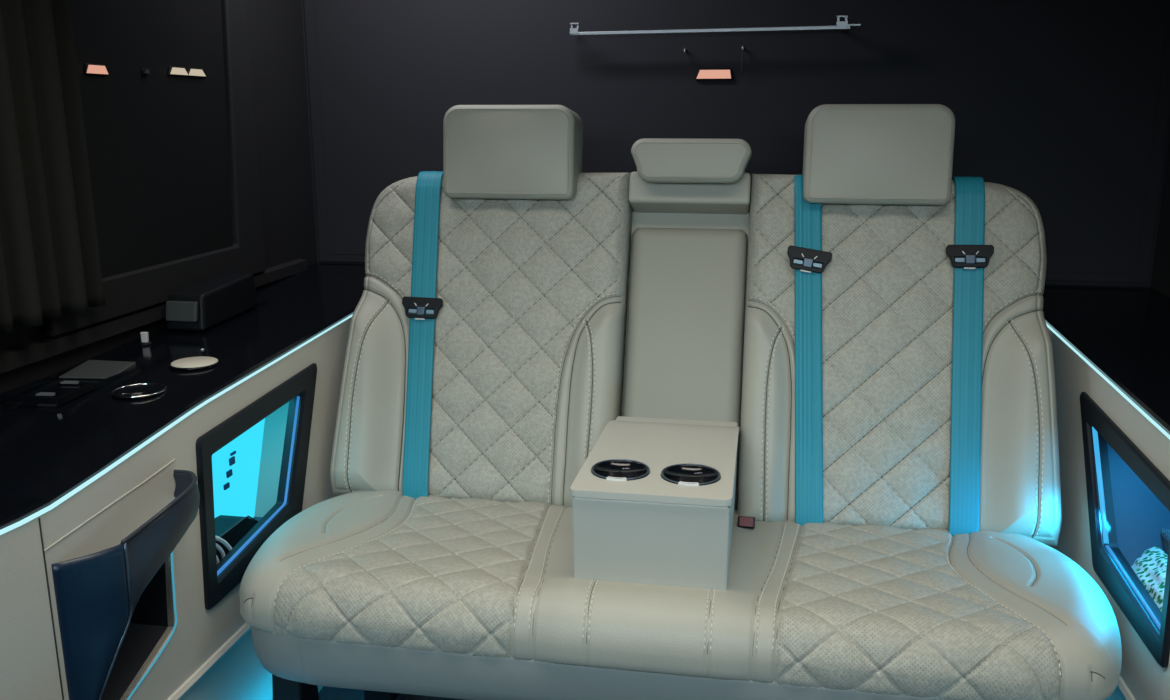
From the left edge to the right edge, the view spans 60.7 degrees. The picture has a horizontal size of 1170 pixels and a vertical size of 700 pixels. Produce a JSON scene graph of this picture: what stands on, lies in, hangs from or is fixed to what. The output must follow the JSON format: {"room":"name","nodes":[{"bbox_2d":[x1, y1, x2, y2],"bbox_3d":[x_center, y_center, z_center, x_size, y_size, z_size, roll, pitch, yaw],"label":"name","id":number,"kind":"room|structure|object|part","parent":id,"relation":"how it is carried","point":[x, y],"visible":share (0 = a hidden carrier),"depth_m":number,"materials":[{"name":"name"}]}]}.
{"room":"vehicle interior","nodes":[
{"label":"vehicle interior","id":0,"kind":"room"},
{"bbox_2d":[0,0,316,393],"bbox_3d":[-1.047,0.046,0.983,0.050,1.780,3.500,2,13,10],"label":"wall","id":1,"kind":"structure","parent":0,"point":[275,27],"depth_m":2.43,"materials":[{"name":"black paint"}]},
{"bbox_2d":[0,0,104,332],"bbox_3d":[-0.931,-0.402,1.201,0.068,0.873,1.000,2,13,10],"label":"curtain","id":2,"kind":"object","parent":1,"relation":"attached to","point":[50,266],"visible":1,"depth_m":1.57,"materials":[{"name":"black fabric"}]},
{"bbox_2d":[84,63,107,75],"bbox_3d":[-0.859,-0.492,1.752,0.013,0.019,0.061,2,13,10],"label":"lamp","id":3,"kind":"object","parent":1,"relation":"attached to","point":[89,69],"visible":1,"depth_m":1.74,"materials":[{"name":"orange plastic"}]},
{"bbox_2d":[141,68,149,74],"bbox_3d":[-0.834,-0.527,1.891,0.013,0.011,0.019,2,13,10],"label":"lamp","id":4,"kind":"object","parent":1,"relation":"attached to","point":[144,71],"visible":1,"depth_m":1.89,"materials":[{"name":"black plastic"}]},
{"bbox_2d":[0,258,306,373],"bbox_3d":[-0.883,-0.017,1.721,0.018,0.035,1.800,2,13,10],"label":"trim","id":5,"kind":"structure","parent":1,"relation":"attached to","point":[17,356],"depth_m":1.76,"materials":[{"name":"black plastic"}]},
{"bbox_2d":[42,0,265,336],"bbox_3d":[-0.827,-0.502,1.920,0.021,0.820,0.740,2,13,10],"label":"window","id":6,"kind":"structure","parent":1,"relation":"in","point":[173,160],"depth_m":1.97,"materials":[{"name":"black"}]},
{"bbox_3d":[-0.834,-0.508,1.909,0.004,0.685,0.600,2,13,10],"label":"glass","id":7,"kind":"part","parent":6,"relation":"part of","materials":[{"name":"black glass"}]},
{"bbox_2d":[167,66,205,77],"bbox_3d":[-0.808,-0.564,2.028,0.013,0.018,0.139,2,13,10],"label":"lamp","id":8,"kind":"object","parent":1,"relation":"attached to","point":[172,70],"visible":1,"depth_m":2.02,"materials":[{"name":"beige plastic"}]},
{"bbox_2d":[319,686,465,699],"bbox_3d":[-0.003,0.979,1.013,2.170,0.050,3.600,2,13,10],"label":"floor","id":9,"kind":"structure","parent":0,"point":[326,693],"depth_m":2.05,"materials":[{"name":"grey carpet"}]},
{"bbox_2d":[0,263,365,699],"bbox_3d":[-0.710,0.388,1.727,0.387,0.775,2.090,2,13,10],"label":"console","id":10,"kind":"object","parent":9,"relation":"on","point":[118,465],"visible":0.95,"depth_m":1.53,"materials":[{"name":"black"}]},
{"bbox_2d":[0,360,141,403],"bbox_3d":[-0.834,0.048,1.633,0.110,0.015,0.220,2,13,10],"label":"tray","id":11,"kind":"object","parent":10,"relation":"on","point":[77,384],"depth_m":1.63,"materials":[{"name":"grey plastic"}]},
{"bbox_3d":[-0.630,0.398,1.306,0.011,0.288,0.093,9,16,35],"label":"pocket panel","id":12,"kind":"part","parent":10,"relation":"part of","materials":[{"name":"blue leather"}]},
{"bbox_2d":[139,332,152,345],"bbox_3d":[-0.823,-0.021,1.870,0.024,0.025,0.024,2,13,10],"label":"toggle switch","id":13,"kind":"object","parent":10,"relation":"attached to","point":[144,335],"visible":1,"depth_m":1.87,"materials":[{"name":"grey plastic"}]},
{"bbox_3d":[-0.823,-0.021,1.870,0.015,0.025,0.008,2,13,10],"label":"switch lever","id":14,"kind":"part","parent":13,"relation":"part of","materials":[{"name":"grey plastic"}]},
{"bbox_2d":[166,272,257,330],"bbox_3d":[-0.764,-0.102,2.047,0.084,0.083,0.234,2,13,10],"label":"storage box","id":15,"kind":"object","parent":10,"relation":"on","point":[205,304],"visible":1,"depth_m":1.99,"materials":[{"name":"black plastic"}]},
{"bbox_2d":[215,535,231,563],"bbox_3d":[-0.616,0.335,1.672,0.011,0.100,0.103,2,13,10],"label":"charging cable","id":16,"kind":"object","parent":10,"relation":"in","point":[219,539],"visible":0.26,"depth_m":1.68,"materials":[{"name":"white plastic"}]},
{"bbox_2d":[223,482,229,489],"bbox_3d":[-0.661,0.251,1.846,0.004,0.010,0.017,2,13,10],"label":"socket","id":17,"kind":"object","parent":10,"relation":"attached to","point":[226,485],"depth_m":1.84,"materials":[{"name":"black plastic"}]},
{"bbox_2d":[226,469,232,477],"bbox_3d":[-0.659,0.229,1.854,0.004,0.012,0.017,2,13,10],"label":"socket","id":18,"kind":"object","parent":10,"relation":"attached to","point":[229,472],"depth_m":1.85,"materials":[{"name":"black plastic"}]},
{"bbox_2d":[229,456,234,465],"bbox_3d":[-0.657,0.207,1.861,0.004,0.014,0.017,2,13,10],"label":"socket","id":19,"kind":"object","parent":10,"relation":"attached to","point":[231,458],"depth_m":1.86,"materials":[{"name":"black plastic"}]},
{"bbox_2d":[215,515,258,560],"bbox_3d":[-0.646,0.339,1.746,0.055,0.056,0.280,2,13,10],"label":"box","id":20,"kind":"object","parent":10,"relation":"in","point":[232,529],"visible":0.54,"depth_m":1.77,"materials":[{"name":"black plastic"}]},
{"bbox_3d":[-0.603,0.617,1.787,0.018,0.302,2.040,2,13,10],"label":"panel","id":21,"kind":"part","parent":10,"relation":"part of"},
{"bbox_3d":[-0.573,0.221,1.775,0.029,0.301,0.444,2,13,10],"label":"niche frame","id":22,"kind":"part","parent":10,"relation":"part of","materials":[{"name":"black plastic"}]},
{"bbox_2d":[217,396,299,575],"bbox_3d":[-0.573,0.229,1.762,0.006,0.214,0.340,2,13,10],"label":"light","id":23,"kind":"object","parent":10,"relation":"attached to","point":[287,505],"depth_m":1.83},
{"bbox_2d":[239,104,1121,699],"bbox_3d":[0.148,0.175,1.750,1.419,1.179,0.837,2,13,10],"label":"seat","id":24,"kind":"object","parent":9,"relation":"on","point":[608,510],"visible":1,"depth_m":1.82,"materials":[{"name":"beige leather"}]},
{"bbox_3d":[-0.469,0.641,1.639,0.060,0.322,0.099,2,13,10],"label":"leg","id":25,"kind":"part","parent":24,"relation":"part of","materials":[{"name":"black plastic"}]},
{"bbox_3d":[-0.404,0.557,1.998,0.060,0.322,0.099,2,13,10],"label":"leg","id":26,"kind":"part","parent":24,"relation":"part of","materials":[{"name":"black plastic"}]},
{"bbox_3d":[-0.239,0.333,1.713,0.371,0.091,0.556,2,13,10],"label":"quilted panel","id":27,"kind":"part","parent":24,"relation":"part of","materials":[{"name":"leather"}]},
{"bbox_2d":[402,171,442,499],"bbox_3d":[-0.318,-0.042,2.043,0.083,0.628,0.323,2,13,10],"label":"belt","id":28,"kind":"object","parent":24,"relation":"on","point":[422,308],"visible":0.84,"depth_m":1.99,"materials":[{"name":"blue fabric"}]},
{"bbox_3d":[-0.199,-0.027,2.005,0.547,0.642,0.258,2,13,10],"label":"quilted panel","id":29,"kind":"part","parent":24,"relation":"part of","materials":[{"name":"leather"}]},
{"bbox_3d":[-0.203,-0.023,2.033,0.565,0.658,0.312,2,13,10],"label":"backrest","id":30,"kind":"part","parent":24,"relation":"part of","materials":[{"name":"beige leather"}]},
{"bbox_3d":[0.136,0.232,1.688,0.228,0.146,0.502,2,13,10],"label":"armrest","id":31,"kind":"part","parent":24,"relation":"part of","materials":[{"name":"leather"}]},
{"bbox_3d":[0.135,0.181,1.671,0.234,0.064,0.501,2,13,10],"label":"armrest lid","id":32,"kind":"part","parent":24,"relation":"part of","materials":[{"name":"leather"}]},
{"bbox_3d":[0.124,0.426,1.670,1.393,0.090,0.545,2,13,10],"label":"seat","id":33,"kind":"part","parent":24,"relation":"part of","materials":[{"name":"leather"}]},
{"bbox_2d":[239,490,1121,699],"bbox_3d":[0.124,0.379,1.658,1.419,0.162,0.560,2,13,10],"label":"seat cushion","id":34,"kind":"object","parent":24,"relation":"on","point":[457,594],"depth_m":1.46,"materials":[{"name":"beige leather"}]},
{"bbox_3d":[0.194,0.039,1.985,0.234,0.541,0.235,2,13,10],"label":"panel","id":35,"kind":"part","parent":24,"relation":"part of","materials":[{"name":"leather"}]},
{"bbox_2d":[787,174,831,525],"bbox_3d":[0.422,-0.013,1.916,0.083,0.630,0.324,2,13,10],"label":"belt","id":36,"kind":"object","parent":24,"relation":"on","point":[807,253],"visible":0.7,"depth_m":1.86,"materials":[{"name":"blue fabric"}]},
{"bbox_3d":[0.588,0.009,1.897,0.565,0.658,0.312,2,13,10],"label":"backrest","id":37,"kind":"part","parent":24,"relation":"part of","materials":[{"name":"beige leather"}]},
{"bbox_3d":[0.575,0.005,1.872,0.547,0.642,0.258,2,13,10],"label":"quilted panel","id":38,"kind":"part","parent":24,"relation":"part of","materials":[{"name":"leather"}]},
{"bbox_3d":[0.487,0.362,1.589,0.371,0.091,0.556,2,13,10],"label":"quilted panel","id":39,"kind":"part","parent":24,"relation":"part of","materials":[{"name":"leather"}]},
{"bbox_2d":[946,176,993,535],"bbox_3d":[0.704,-0.001,1.868,0.083,0.628,0.323,2,13,10],"label":"belt","id":40,"kind":"object","parent":24,"relation":"on","point":[969,253],"visible":0.84,"depth_m":1.82,"materials":[{"name":"blue fabric"}]},
{"bbox_2d":[1043,284,1169,699],"bbox_3d":[0.962,0.458,1.441,0.355,0.770,2.090,2,13,10],"label":"console","id":41,"kind":"object","parent":9,"relation":"on","point":[1111,344],"visible":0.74,"depth_m":1.71,"materials":[{"name":"black"}]},
{"bbox_2d":[1092,427,1108,543],"bbox_3d":[0.873,0.227,1.695,0.008,0.168,0.130,2,13,10],"label":"light","id":42,"kind":"object","parent":41,"relation":"attached to","point":[1100,460],"depth_m":1.69,"materials":[{"name":"blue plastic"}]},
{"bbox_3d":[0.847,0.675,1.538,0.018,0.302,2.040,2,13,10],"label":"panel","id":43,"kind":"part","parent":41,"relation":"part of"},
{"bbox_3d":[0.857,0.260,1.588,0.029,0.271,0.479,2,13,10],"label":"niche frame","id":44,"kind":"part","parent":41,"relation":"part of","materials":[{"name":"black plastic"}]},
{"bbox_2d":[1105,545,1160,629],"bbox_3d":[0.839,0.363,1.526,0.006,0.026,0.262,2,13,10],"label":"light","id":45,"kind":"object","parent":41,"relation":"attached to","point":[1119,573],"depth_m":1.53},
{"bbox_2d":[1131,546,1167,611],"bbox_3d":[0.910,0.369,1.575,0.059,0.099,0.320,3,14,14],"label":"snack bag","id":46,"kind":"object","parent":41,"relation":"in","point":[1150,567],"visible":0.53,"depth_m":1.60,"materials":[{"name":"white plastic"}]},
{"bbox_2d":[1161,528,1169,554],"bbox_3d":[0.983,0.352,1.615,0.047,0.060,0.180,2,13,10],"label":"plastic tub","id":47,"kind":"object","parent":41,"relation":"on","point":[1165,532],"visible":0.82,"depth_m":1.68,"materials":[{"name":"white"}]},
{"bbox_3d":[0.983,0.327,1.609,0.047,0.008,0.180,2,13,10],"label":"tub lid","id":48,"kind":"part","parent":47,"relation":"part of","materials":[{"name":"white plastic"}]},
{"bbox_2d":[301,0,1169,286],"bbox_3d":[0.305,-0.311,2.505,2.170,1.780,0.050,2,13,10],"label":"wall","id":49,"kind":"structure","parent":0,"point":[1047,282],"depth_m":2.36,"materials":[{"name":"black glass"}]},
{"bbox_2d":[695,68,732,79],"bbox_3d":[0.308,-0.657,2.384,0.090,0.028,0.013,2,13,10],"label":"lamp","id":50,"kind":"object","parent":49,"relation":"attached to","point":[702,73],"visible":1,"depth_m":2.38,"materials":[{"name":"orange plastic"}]},
{"bbox_2d":[304,0,1169,282],"bbox_3d":[0.294,-0.637,2.360,2.050,0.920,0.085,2,13,10],"label":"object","id":51,"kind":"structure","parent":49,"relation":"in","point":[1064,105],"depth_m":2.36,"materials":[{"name":"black glass"}]},
{"bbox_3d":[0.296,-0.751,2.323,0.662,0.035,0.068,2,13,10],"label":"rear rail","id":52,"kind":"part","parent":51,"relation":"part of","materials":[{"name":"silver metal"}]},
{"bbox_2d":[741,46,743,73],"bbox_3d":[0.372,-0.685,2.361,0.006,0.064,0.027,2,13,10],"label":"hook","id":53,"kind":"object","parent":49,"relation":"attached to","point":[742,46],"visible":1,"depth_m":2.35,"materials":[{"name":"silver metal"}]},
{"bbox_2d":[1151,144,1169,296],"bbox_3d":[1.041,0.131,0.624,0.050,1.780,3.500,2,13,10],"label":"wall","id":54,"kind":"structure","parent":0,"point":[1160,281],"depth_m":2.27,"materials":[{"name":"black"}]}
]}

